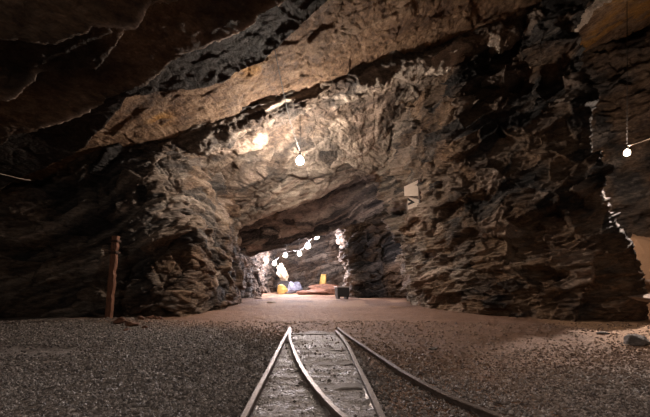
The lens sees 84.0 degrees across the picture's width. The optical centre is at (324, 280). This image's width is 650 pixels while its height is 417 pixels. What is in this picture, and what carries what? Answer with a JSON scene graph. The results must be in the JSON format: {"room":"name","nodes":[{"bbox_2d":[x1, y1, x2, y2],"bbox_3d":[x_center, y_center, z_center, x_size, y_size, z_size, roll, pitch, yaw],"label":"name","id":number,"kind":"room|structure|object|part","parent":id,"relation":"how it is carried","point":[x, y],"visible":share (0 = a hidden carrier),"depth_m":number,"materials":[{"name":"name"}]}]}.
{"room":"underground passage","nodes":[
{"label":"underground passage","id":0,"kind":"room"},
{"bbox_2d":[0,139,278,317],"bbox_3d":[-7.574,-2.429,13.905,9.146,7.503,38.211,0,0,0],"label":"wall","id":1,"kind":"structure","parent":0,"point":[178,225],"depth_m":9.16,"materials":[{"name":"stone"}]},
{"bbox_2d":[0,173,34,180],"bbox_3d":[-6.597,-2.251,7.715,0.272,0.387,2.260,0,0,-16],"label":"power cable","id":2,"kind":"object","parent":1,"relation":"attached to","point":[0,173],"visible":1,"depth_m":7.53,"materials":[{"name":"black rubber"}]},
{"bbox_2d":[276,235,345,289],"bbox_3d":[-1.908,-1.964,31.062,11.146,6.659,3.983,0,0,0],"label":"wall","id":3,"kind":"structure","parent":0,"point":[307,268],"depth_m":31.45,"materials":[{"name":"brown stone"}]},
{"bbox_2d":[0,0,649,189],"bbox_3d":[1.753,-5.780,5.023,26.545,11.040,20.046,0,0,0],"label":"ceiling","id":4,"kind":"structure","parent":0,"point":[78,78],"depth_m":6.63,"materials":[{"name":"brown stone"}]},
{"bbox_2d":[274,49,299,150],"bbox_3d":[-0.862,-3.949,8.246,0.115,0.744,3.530,0,0,4],"label":"power cable","id":5,"kind":"object","parent":4,"relation":"hanging from","point":[274,49],"visible":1,"depth_m":7.83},
{"bbox_2d":[624,27,629,155],"bbox_3d":[8.617,-5.847,10.300,0.150,4.540,0.150,0,0,0],"label":"hanging bulb","id":6,"kind":"object","parent":4,"relation":"hanging from","point":[627,152],"visible":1,"depth_m":10.29,"materials":[{"name":"white glass"}]},
{"bbox_3d":[8.619,-5.963,10.300,0.025,4.307,0.017,0,0,0],"label":"cord","id":7,"kind":"part","parent":6,"relation":"part of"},
{"bbox_2d":[0,234,649,416],"bbox_3d":[1.200,-0.381,15.500,27.000,2.865,41.000,0,0,0],"label":"floor","id":8,"kind":"structure","parent":0,"point":[289,308],"depth_m":4.87,"materials":[{"name":"gravel"}]},
{"bbox_2d":[105,236,120,317],"bbox_3d":[-4.856,-0.006,8.249,0.324,2.044,0.167,0,0,0],"label":"post","id":9,"kind":"object","parent":8,"relation":"on","point":[111,285],"visible":0.94,"depth_m":8.19,"materials":[{"name":"wood"}]},
{"bbox_2d":[113,317,126,323],"bbox_3d":[-4.089,0.793,7.214,0.238,0.146,0.196,0,0,0],"label":"rubble stone","id":10,"kind":"object","parent":8,"relation":"on","point":[119,320],"visible":0.94,"depth_m":7.15,"materials":[{"name":"brown stone"}]},
{"bbox_2d":[125,321,139,325],"bbox_3d":[-3.767,0.847,7.070,0.207,0.128,0.261,0,0,28],"label":"rubble stone","id":11,"kind":"object","parent":8,"relation":"on","point":[127,323],"visible":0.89,"depth_m":6.99,"materials":[{"name":"brown stone"}]},
{"bbox_2d":[240,327,290,416],"bbox_3d":[-0.566,0.881,4.197,0.069,0.090,4.807,0,0,-2],"label":"rail","id":12,"kind":"object","parent":8,"relation":"on","point":[251,405],"visible":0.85,"depth_m":2.95,"materials":[{"name":"metal"}]},
{"bbox_2d":[277,285,287,293],"bbox_3d":[-2.899,0.597,25.059,0.714,0.709,0.669,0,0,16],"label":"boulder","id":13,"kind":"object","parent":8,"relation":"on","point":[282,289],"visible":0.95,"depth_m":24.80,"materials":[{"name":"yellow stone"}]},
{"bbox_2d":[277,281,288,293],"bbox_3d":[-3.027,0.491,27.056,1.191,1.038,0.887,0,0,0],"label":"boulder","id":14,"kind":"object","parent":8,"relation":"on","point":[285,283],"visible":0.27,"depth_m":26.80,"materials":[{"name":"yellow stone"}]},
{"bbox_2d":[277,263,288,280],"bbox_3d":[-3.149,-0.620,26.997,0.906,1.518,0.893,0,0,0],"label":"boulder","id":15,"kind":"object","parent":14,"relation":"on","point":[282,273],"visible":0.98,"depth_m":26.73,"materials":[{"name":"white stone"}]},
{"bbox_2d":[286,281,295,293],"bbox_3d":[-2.401,0.490,25.588,0.588,0.934,0.627,0,0,-38],"label":"boulder","id":16,"kind":"object","parent":8,"relation":"on","point":[291,288],"visible":0.85,"depth_m":25.40,"materials":[{"name":"stone"}]},
{"bbox_2d":[294,282,302,292],"bbox_3d":[-2.114,0.504,27.504,0.798,0.917,0.693,0,0,0],"label":"boulder","id":17,"kind":"object","parent":8,"relation":"on","point":[297,284],"visible":0.66,"depth_m":27.27,"materials":[{"name":"purple stone"}]},
{"bbox_2d":[294,333,334,334],"bbox_3d":[-0.172,0.926,6.128,0.729,0.081,0.172,0,0,2],"label":"sleeper","id":18,"kind":"object","parent":8,"relation":"on","point":[298,333],"visible":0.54,"depth_m":6.07,"materials":[{"name":"wood"}]},
{"bbox_2d":[296,289,334,294],"bbox_3d":[-0.527,0.756,23.633,2.755,0.495,0.868,0,0,0],"label":"rock ledge","id":19,"kind":"object","parent":8,"relation":"on","point":[312,291],"visible":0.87,"depth_m":23.38,"materials":[{"name":"brown stone"}]},
{"bbox_2d":[288,328,347,416],"bbox_3d":[-0.258,0.881,4.156,0.239,0.090,4.533,0,0,-11],"label":"rail","id":20,"kind":"object","parent":8,"relation":"on","point":[324,400],"visible":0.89,"depth_m":2.82,"materials":[{"name":"metal"}]},
{"bbox_2d":[297,348,345,350],"bbox_3d":[-0.044,0.926,4.709,0.652,0.087,0.177,0,0,0],"label":"sleeper","id":21,"kind":"object","parent":8,"relation":"on","point":[318,349],"visible":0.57,"depth_m":4.70,"materials":[{"name":"wood"}]},
{"bbox_2d":[308,284,338,289],"bbox_3d":[0.044,0.638,25.411,2.533,0.913,0.966,0,0,-6],"label":"rock ledge","id":22,"kind":"object","parent":8,"relation":"on","point":[317,286],"visible":0.26,"depth_m":25.05,"materials":[{"name":"brown stone"}]},
{"bbox_2d":[319,274,326,283],"bbox_3d":[-0.198,0.222,28.514,0.642,1.579,0.673,0,0,0],"label":"boulder","id":23,"kind":"object","parent":22,"relation":"on","point":[323,280],"visible":0.46,"depth_m":28.23,"materials":[{"name":"yellow stone"}]},
{"bbox_2d":[0,317,649,416],"bbox_3d":[-0.029,0.847,4.915,14.790,0.212,6.421,0,0,0],"label":"gravel","id":24,"kind":"object","parent":8,"relation":"on","point":[502,399],"visible":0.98,"depth_m":3.44,"materials":[{"name":"gravel"}]},
{"bbox_2d":[337,327,505,416],"bbox_3d":[0.647,0.881,4.196,0.254,0.090,4.740,0,0,-12],"label":"rail","id":25,"kind":"object","parent":24,"relation":"on","point":[461,403],"visible":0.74,"depth_m":2.87,"materials":[{"name":"metal"}]},
{"bbox_2d":[303,360,352,365],"bbox_3d":[0.029,0.926,3.942,0.548,0.085,0.188,0,0,0],"label":"sleeper","id":26,"kind":"object","parent":8,"relation":"on","point":[342,363],"visible":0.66,"depth_m":3.92,"materials":[{"name":"wood"}]},
{"bbox_2d":[318,383,361,389],"bbox_3d":[0.121,0.925,3.069,0.390,0.082,0.196,0,0,0],"label":"sleeper","id":27,"kind":"object","parent":8,"relation":"on","point":[343,386],"visible":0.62,"depth_m":3.05,"materials":[{"name":"wood"}]},
{"bbox_2d":[334,286,348,298],"bbox_3d":[0.846,0.599,18.296,0.667,0.650,0.540,0,0,-14],"label":"storage box","id":28,"kind":"object","parent":8,"relation":"on","point":[340,291],"visible":0.96,"depth_m":18.06,"materials":[{"name":"black paint"}]},
{"bbox_3d":[0.842,0.304,18.295,0.660,0.060,0.540,0,0,-14],"label":"lid","id":29,"kind":"part","parent":28,"relation":"part of","materials":[{"name":"grey metal"}]},
{"bbox_2d":[335,331,385,416],"bbox_3d":[0.301,0.881,4.054,0.119,0.090,4.177,0,0,-2],"label":"rail","id":30,"kind":"object","parent":8,"relation":"on","point":[369,393],"visible":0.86,"depth_m":2.94,"materials":[{"name":"metal"}]},
{"bbox_2d":[623,334,649,345],"bbox_3d":[4.327,0.832,5.025,0.325,0.192,0.246,0,0,0],"label":"stone","id":31,"kind":"object","parent":8,"relation":"on","point":[631,339],"visible":0.82,"depth_m":4.95,"materials":[{"name":"grey stone"}]},
{"bbox_2d":[100,0,611,256],"bbox_3d":[0.498,-4.527,20.408,14.105,8.181,25.212,0,0,0],"label":"ceiling","id":32,"kind":"structure","parent":0,"point":[346,123],"depth_m":11.02,"materials":[{"name":"brown stone"}]},
{"bbox_2d":[296,126,303,164],"bbox_3d":[-0.693,-3.986,10.000,0.200,1.525,0.200,0,0,0],"label":"hanging bulb","id":33,"kind":"object","parent":32,"relation":"hanging from","point":[299,160],"visible":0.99,"depth_m":9.96,"materials":[{"name":"white glass"}]},
{"bbox_3d":[-0.693,-3.339,10.000,0.200,0.230,0.200,0,0,0],"label":"glass bulb","id":34,"kind":"part","parent":33,"relation":"part of","materials":[{"name":"white glass"}]},
{"bbox_2d":[335,208,407,297],"bbox_3d":[1.988,-1.927,24.296,5.903,6.474,16.988,0,0,-17],"label":"wall","id":35,"kind":"structure","parent":0,"point":[368,252],"depth_m":18.98,"materials":[{"name":"stone"}]},
{"bbox_2d":[374,0,648,321],"bbox_3d":[4.408,-3.218,14.700,6.239,9.130,13.877,0,0,0],"label":"wall pillar","id":36,"kind":"structure","parent":0,"point":[513,218],"depth_m":9.39,"materials":[{"name":"brown stone"}]},
{"bbox_2d":[404,179,421,208],"bbox_3d":[2.828,-2.772,11.727,0.566,1.000,0.300,0,0,0],"label":"direction sign","id":37,"kind":"object","parent":36,"relation":"attached to","point":[411,189],"visible":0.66,"depth_m":11.59,"materials":[{"name":"beige paint"}]},
{"bbox_3d":[2.772,-2.985,11.602,0.453,0.501,0.030,0,0,0],"label":"panel","id":38,"kind":"part","parent":37,"relation":"part of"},
{"bbox_3d":[2.834,-2.494,11.602,0.353,0.392,0.030,0,0,0],"label":"panel","id":39,"kind":"part","parent":37,"relation":"part of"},
{"bbox_3d":[3.076,-2.772,11.727,0.070,1.000,0.300,0,0,0],"label":"backing post","id":40,"kind":"part","parent":37,"relation":"part of","materials":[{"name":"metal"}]},
{"bbox_2d":[628,293,649,301],"bbox_3d":[6.979,0.375,7.936,0.736,0.215,0.584,0,0,40],"label":"rock slab","id":41,"kind":"object","parent":36,"relation":"on","point":[643,297],"visible":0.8,"depth_m":7.80,"materials":[{"name":"brown stone"}]},
{"bbox_2d":[580,24,649,237],"bbox_3d":[12.212,-4.704,5.878,6.587,12.007,20.948,0,0,-22],"label":"wall","id":42,"kind":"structure","parent":0,"point":[628,186],"depth_m":13.06,"materials":[{"name":"brown stone"}]}
]}

